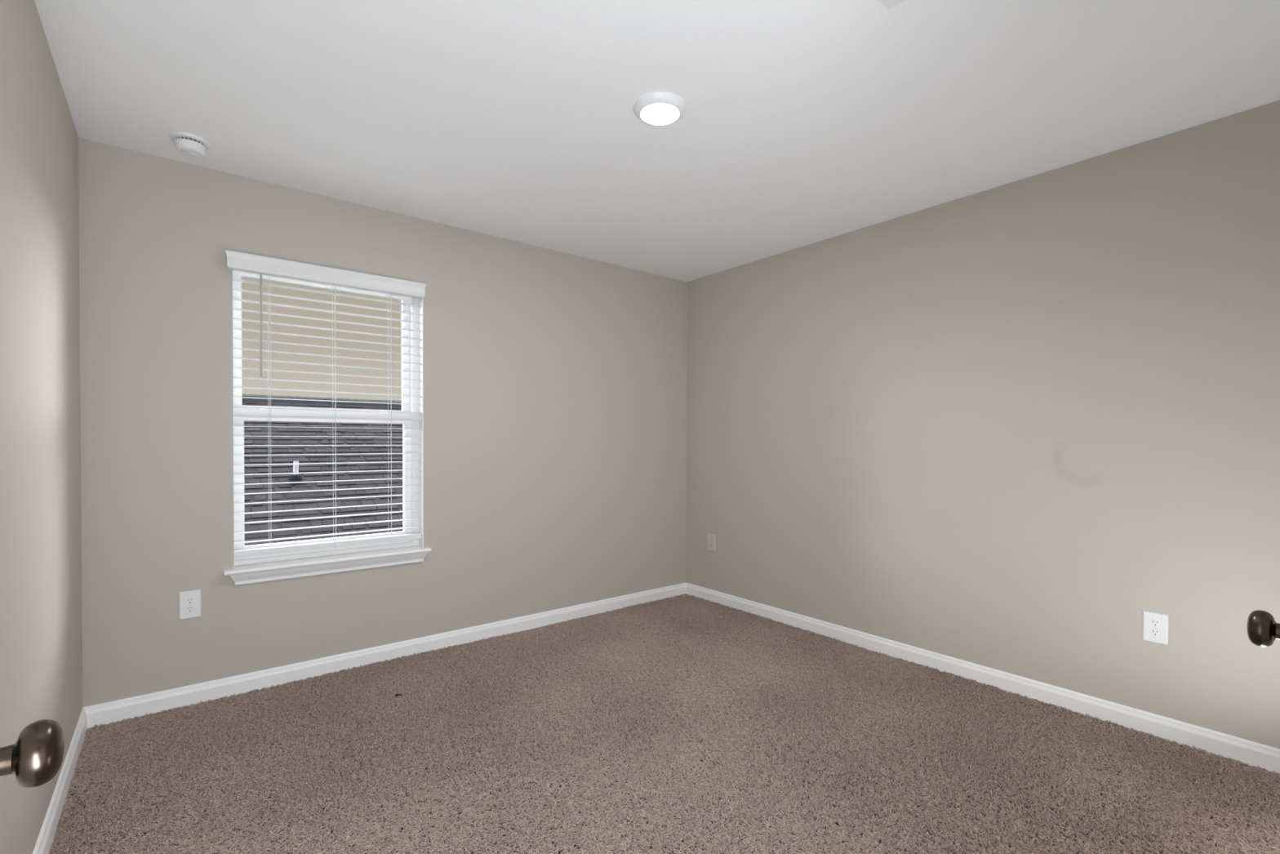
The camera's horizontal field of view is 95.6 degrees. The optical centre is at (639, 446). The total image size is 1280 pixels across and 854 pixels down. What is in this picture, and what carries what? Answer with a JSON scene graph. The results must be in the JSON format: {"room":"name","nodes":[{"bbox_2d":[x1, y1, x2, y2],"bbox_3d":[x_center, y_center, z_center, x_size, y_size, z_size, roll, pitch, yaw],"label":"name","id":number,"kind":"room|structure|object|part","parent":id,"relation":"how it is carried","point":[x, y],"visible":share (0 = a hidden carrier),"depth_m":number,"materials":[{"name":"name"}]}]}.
{"room":"empty bedroom","nodes":[
{"label":"empty bedroom","id":0,"kind":"room"},
{"bbox_2d":[0,0,82,853],"bbox_3d":[-0.862,-0.023,0.476,0.140,2.452,4.822,0,1,-39],"label":"wall","id":1,"kind":"structure","parent":0,"point":[41,611],"depth_m":1.62,"materials":[{"name":"beige paint"}]},
{"bbox_2d":[32,706,87,853],"bbox_3d":[-1.283,1.148,1.134,0.014,0.094,3.294,0,1,-39],"label":"baseboard","id":2,"kind":"structure","parent":1,"relation":"attached to","point":[45,839],"depth_m":1.89,"materials":[{"name":"white paint"}]},
{"bbox_2d":[78,137,687,706],"bbox_3d":[-1.025,-0.058,3.538,3.718,2.452,0.160,0,1,-39],"label":"wall","id":3,"kind":"structure","parent":0,"point":[554,382],"depth_m":3.10,"materials":[{"name":"beige paint"}]},
{"bbox_2d":[178,589,200,619],"bbox_3d":[-2.039,0.715,2.628,0.079,0.124,0.008,0,1,-39],"label":"power outlet","id":4,"kind":"object","parent":3,"relation":"attached to","point":[189,602],"visible":1,"depth_m":2.62,"materials":[{"name":"white plastic"}]},
{"bbox_2d":[185,596,195,604],"bbox_3d":[-2.037,0.696,2.625,0.034,0.028,0.002,0,1,-39],"label":"receptacle","id":5,"kind":"object","parent":4,"relation":"attached to","point":[188,600],"depth_m":2.63,"materials":[{"name":"grey plastic"}]},
{"bbox_2d":[185,605,195,612],"bbox_3d":[-2.037,0.735,2.626,0.034,0.028,0.002,0,1,-39],"label":"receptacle","id":6,"kind":"object","parent":4,"relation":"attached to","point":[188,608],"depth_m":2.63,"materials":[{"name":"grey plastic"}]},
{"bbox_2d":[223,545,431,585],"bbox_3d":[-1.583,0.611,3.015,0.948,0.076,0.135,0,1,-39],"label":"window sill","id":7,"kind":"structure","parent":3,"relation":"attached to","point":[300,567],"depth_m":2.95,"materials":[{"name":"white paint"}]},
{"bbox_2d":[232,270,423,565],"bbox_3d":[-1.617,-0.167,3.060,0.880,1.477,0.158,0,1,-39],"label":"window","id":8,"kind":"structure","parent":3,"relation":"in","point":[237,392],"depth_m":3.14,"materials":[{"name":"white plastic"}]},
{"bbox_3d":[-1.662,-0.506,3.086,0.836,0.692,0.032,0,1,-39],"label":"sash","id":9,"kind":"part","parent":8,"relation":"part of","materials":[{"name":"white plastic"}]},
{"bbox_3d":[-1.643,0.181,3.067,0.836,0.732,0.032,0,1,-39],"label":"sash","id":10,"kind":"part","parent":8,"relation":"part of","materials":[{"name":"white plastic"}]},
{"bbox_2d":[224,249,426,556],"bbox_3d":[-1.581,-0.192,2.993,0.910,1.431,0.120,0,1,-39],"label":"window blind","id":11,"kind":"object","parent":8,"relation":"attached to","point":[235,260],"visible":0.91,"depth_m":2.97,"materials":[{"name":"white plastic"}]},
{"bbox_3d":[-1.817,-0.177,2.846,0.008,1.342,0.054,0,1,-39],"label":"ladder cord","id":12,"kind":"part","parent":11,"relation":"part of","materials":[{"name":"white fabric"}]},
{"bbox_3d":[-1.595,0.507,3.034,0.872,0.026,0.050,0,1,-39],"label":"rail","id":13,"kind":"part","parent":11,"relation":"part of","materials":[{"name":"white plastic"}]},
{"bbox_3d":[-1.593,-0.178,3.026,0.008,1.342,0.054,0,1,-39],"label":"ladder cord","id":14,"kind":"part","parent":11,"relation":"part of","materials":[{"name":"white fabric"}]},
{"bbox_3d":[-1.378,-0.180,3.198,0.008,1.342,0.054,0,1,-39],"label":"ladder cord","id":15,"kind":"part","parent":11,"relation":"part of","materials":[{"name":"white fabric"}]},
{"bbox_2d":[83,582,685,728],"bbox_3d":[-0.974,1.122,3.484,3.438,0.094,0.014,0,1,-39],"label":"baseboard","id":16,"kind":"structure","parent":3,"relation":"attached to","point":[106,713],"depth_m":3.01,"materials":[{"name":"white paint"}]},
{"bbox_2d":[34,0,1279,281],"bbox_3d":[0.487,-1.333,1.643,3.718,0.150,4.982,0,1,-39],"label":"ceiling","id":17,"kind":"structure","parent":0,"point":[803,122],"depth_m":2.10,"materials":[{"name":"white paint"}]},
{"bbox_2d":[168,131,211,158],"bbox_3d":[-1.868,-1.245,2.410,0.137,0.058,0.137,0,1,-39],"label":"smoke detector","id":18,"kind":"object","parent":17,"relation":"attached to","point":[188,144],"visible":1,"depth_m":2.38,"materials":[{"name":"white plastic"}]},
{"bbox_2d":[174,136,206,147],"bbox_3d":[-1.868,-1.258,2.410,0.104,0.009,0.104,0,1,-39],"label":"vent","id":19,"kind":"object","parent":18,"relation":"attached to","point":[197,141],"depth_m":2.37,"materials":[{"name":"grey plastic"}]},
{"bbox_2d":[633,92,685,125],"bbox_3d":[0.074,-1.252,2.163,0.195,0.027,0.195,0,1,-39],"label":"recessed light","id":20,"kind":"object","parent":17,"relation":"in","point":[655,108],"visible":1,"depth_m":2.13,"materials":[{"name":"white plastic"}]},
{"bbox_2d":[877,0,904,9],"bbox_3d":[0.653,-1.250,1.461,0.340,0.012,0.240,0,1,-39],"label":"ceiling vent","id":21,"kind":"object","parent":17,"relation":"in","point":[888,4],"visible":1,"depth_m":1.63,"materials":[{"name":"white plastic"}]},
{"bbox_2d":[48,593,1279,853],"bbox_3d":[0.480,1.269,1.673,3.718,0.150,4.982,0,1,-39],"label":"floor","id":22,"kind":"structure","parent":0,"point":[685,723],"depth_m":2.15,"materials":[{"name":"brown carpet"}]},
{"bbox_2d":[685,100,1279,748],"bbox_3d":[1.929,-0.040,2.715,0.140,2.452,4.822,0,1,-39],"label":"wall","id":23,"kind":"structure","parent":0,"point":[1002,428],"depth_m":2.70,"materials":[{"name":"beige paint"}]},
{"bbox_2d":[706,533,715,551],"bbox_3d":[0.532,0.717,4.344,0.008,0.124,0.079,0,1,-39],"label":"power outlet","id":24,"kind":"object","parent":23,"relation":"attached to","point":[711,538],"visible":1,"depth_m":4.34,"materials":[{"name":"grey plastic"}]},
{"bbox_2d":[685,582,1279,773],"bbox_3d":[1.388,1.131,3.276,0.014,0.094,3.294,0,1,-39],"label":"baseboard","id":25,"kind":"structure","parent":23,"relation":"attached to","point":[1251,753],"depth_m":2.69,"materials":[{"name":"white paint"}]},
{"bbox_2d":[1142,609,1168,644],"bbox_3d":[2.111,0.740,2.375,0.008,0.124,0.079,0,1,-39],"label":"power outlet","id":26,"kind":"object","parent":23,"relation":"attached to","point":[1155,624],"visible":1,"depth_m":2.37,"materials":[{"name":"white plastic"}]},
{"bbox_2d":[1149,628,1160,636],"bbox_3d":[2.109,0.760,2.373,0.002,0.028,0.034,0,1,-39],"label":"receptacle","id":27,"kind":"object","parent":26,"relation":"attached to","point":[1153,632],"depth_m":2.37,"materials":[{"name":"grey plastic"}]},
{"bbox_2d":[1150,618,1160,626],"bbox_3d":[2.109,0.721,2.373,0.002,0.028,0.034,0,1,-39],"label":"receptacle","id":28,"kind":"object","parent":26,"relation":"attached to","point":[1153,622],"depth_m":2.37,"materials":[{"name":"grey plastic"}]},
{"bbox_3d":[1.124,-0.022,0.860,3.438,2.452,0.120,0,1,-39],"label":"wall","id":29,"kind":"structure","parent":0,"visible":0},
{"bbox_2d":[0,719,64,787],"bbox_3d":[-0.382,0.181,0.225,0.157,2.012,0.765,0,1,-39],"label":"door knob","id":30,"kind":"object","parent":29,"relation":"in","point":[36,757],"depth_m":0.50,"materials":[{"name":"brown metal"}]},
{"bbox_2d":[1246,609,1279,646],"bbox_3d":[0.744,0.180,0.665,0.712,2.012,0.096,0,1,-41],"label":"door knob","id":31,"kind":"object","parent":29,"relation":"in","point":[1262,628],"depth_m":0.86,"materials":[{"name":"brown metal"}]},
{"label":"outside","id":32,"kind":"structure","parent":0,"visible":0},
{"bbox_3d":[-19.885,3.965,24.821,80.000,0.200,56.478,0,1,-39],"label":"ground","id":33,"kind":"structure","parent":32,"visible":0},
{"bbox_2d":[242,394,403,545],"bbox_3d":[-5.869,1.553,11.324,23.000,5.005,11.222,0,1,-39],"label":"neighboring roof","id":34,"kind":"structure","parent":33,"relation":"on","point":[376,434],"depth_m":9.07,"materials":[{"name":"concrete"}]},
{"bbox_2d":[242,395,401,406],"bbox_3d":[-5.869,-0.881,11.306,23.000,0.110,0.270,0,1,-39],"label":"vent","id":35,"kind":"object","parent":34,"relation":"attached to","point":[260,400],"depth_m":11.01,"materials":[{"name":"white plastic"}]}
]}

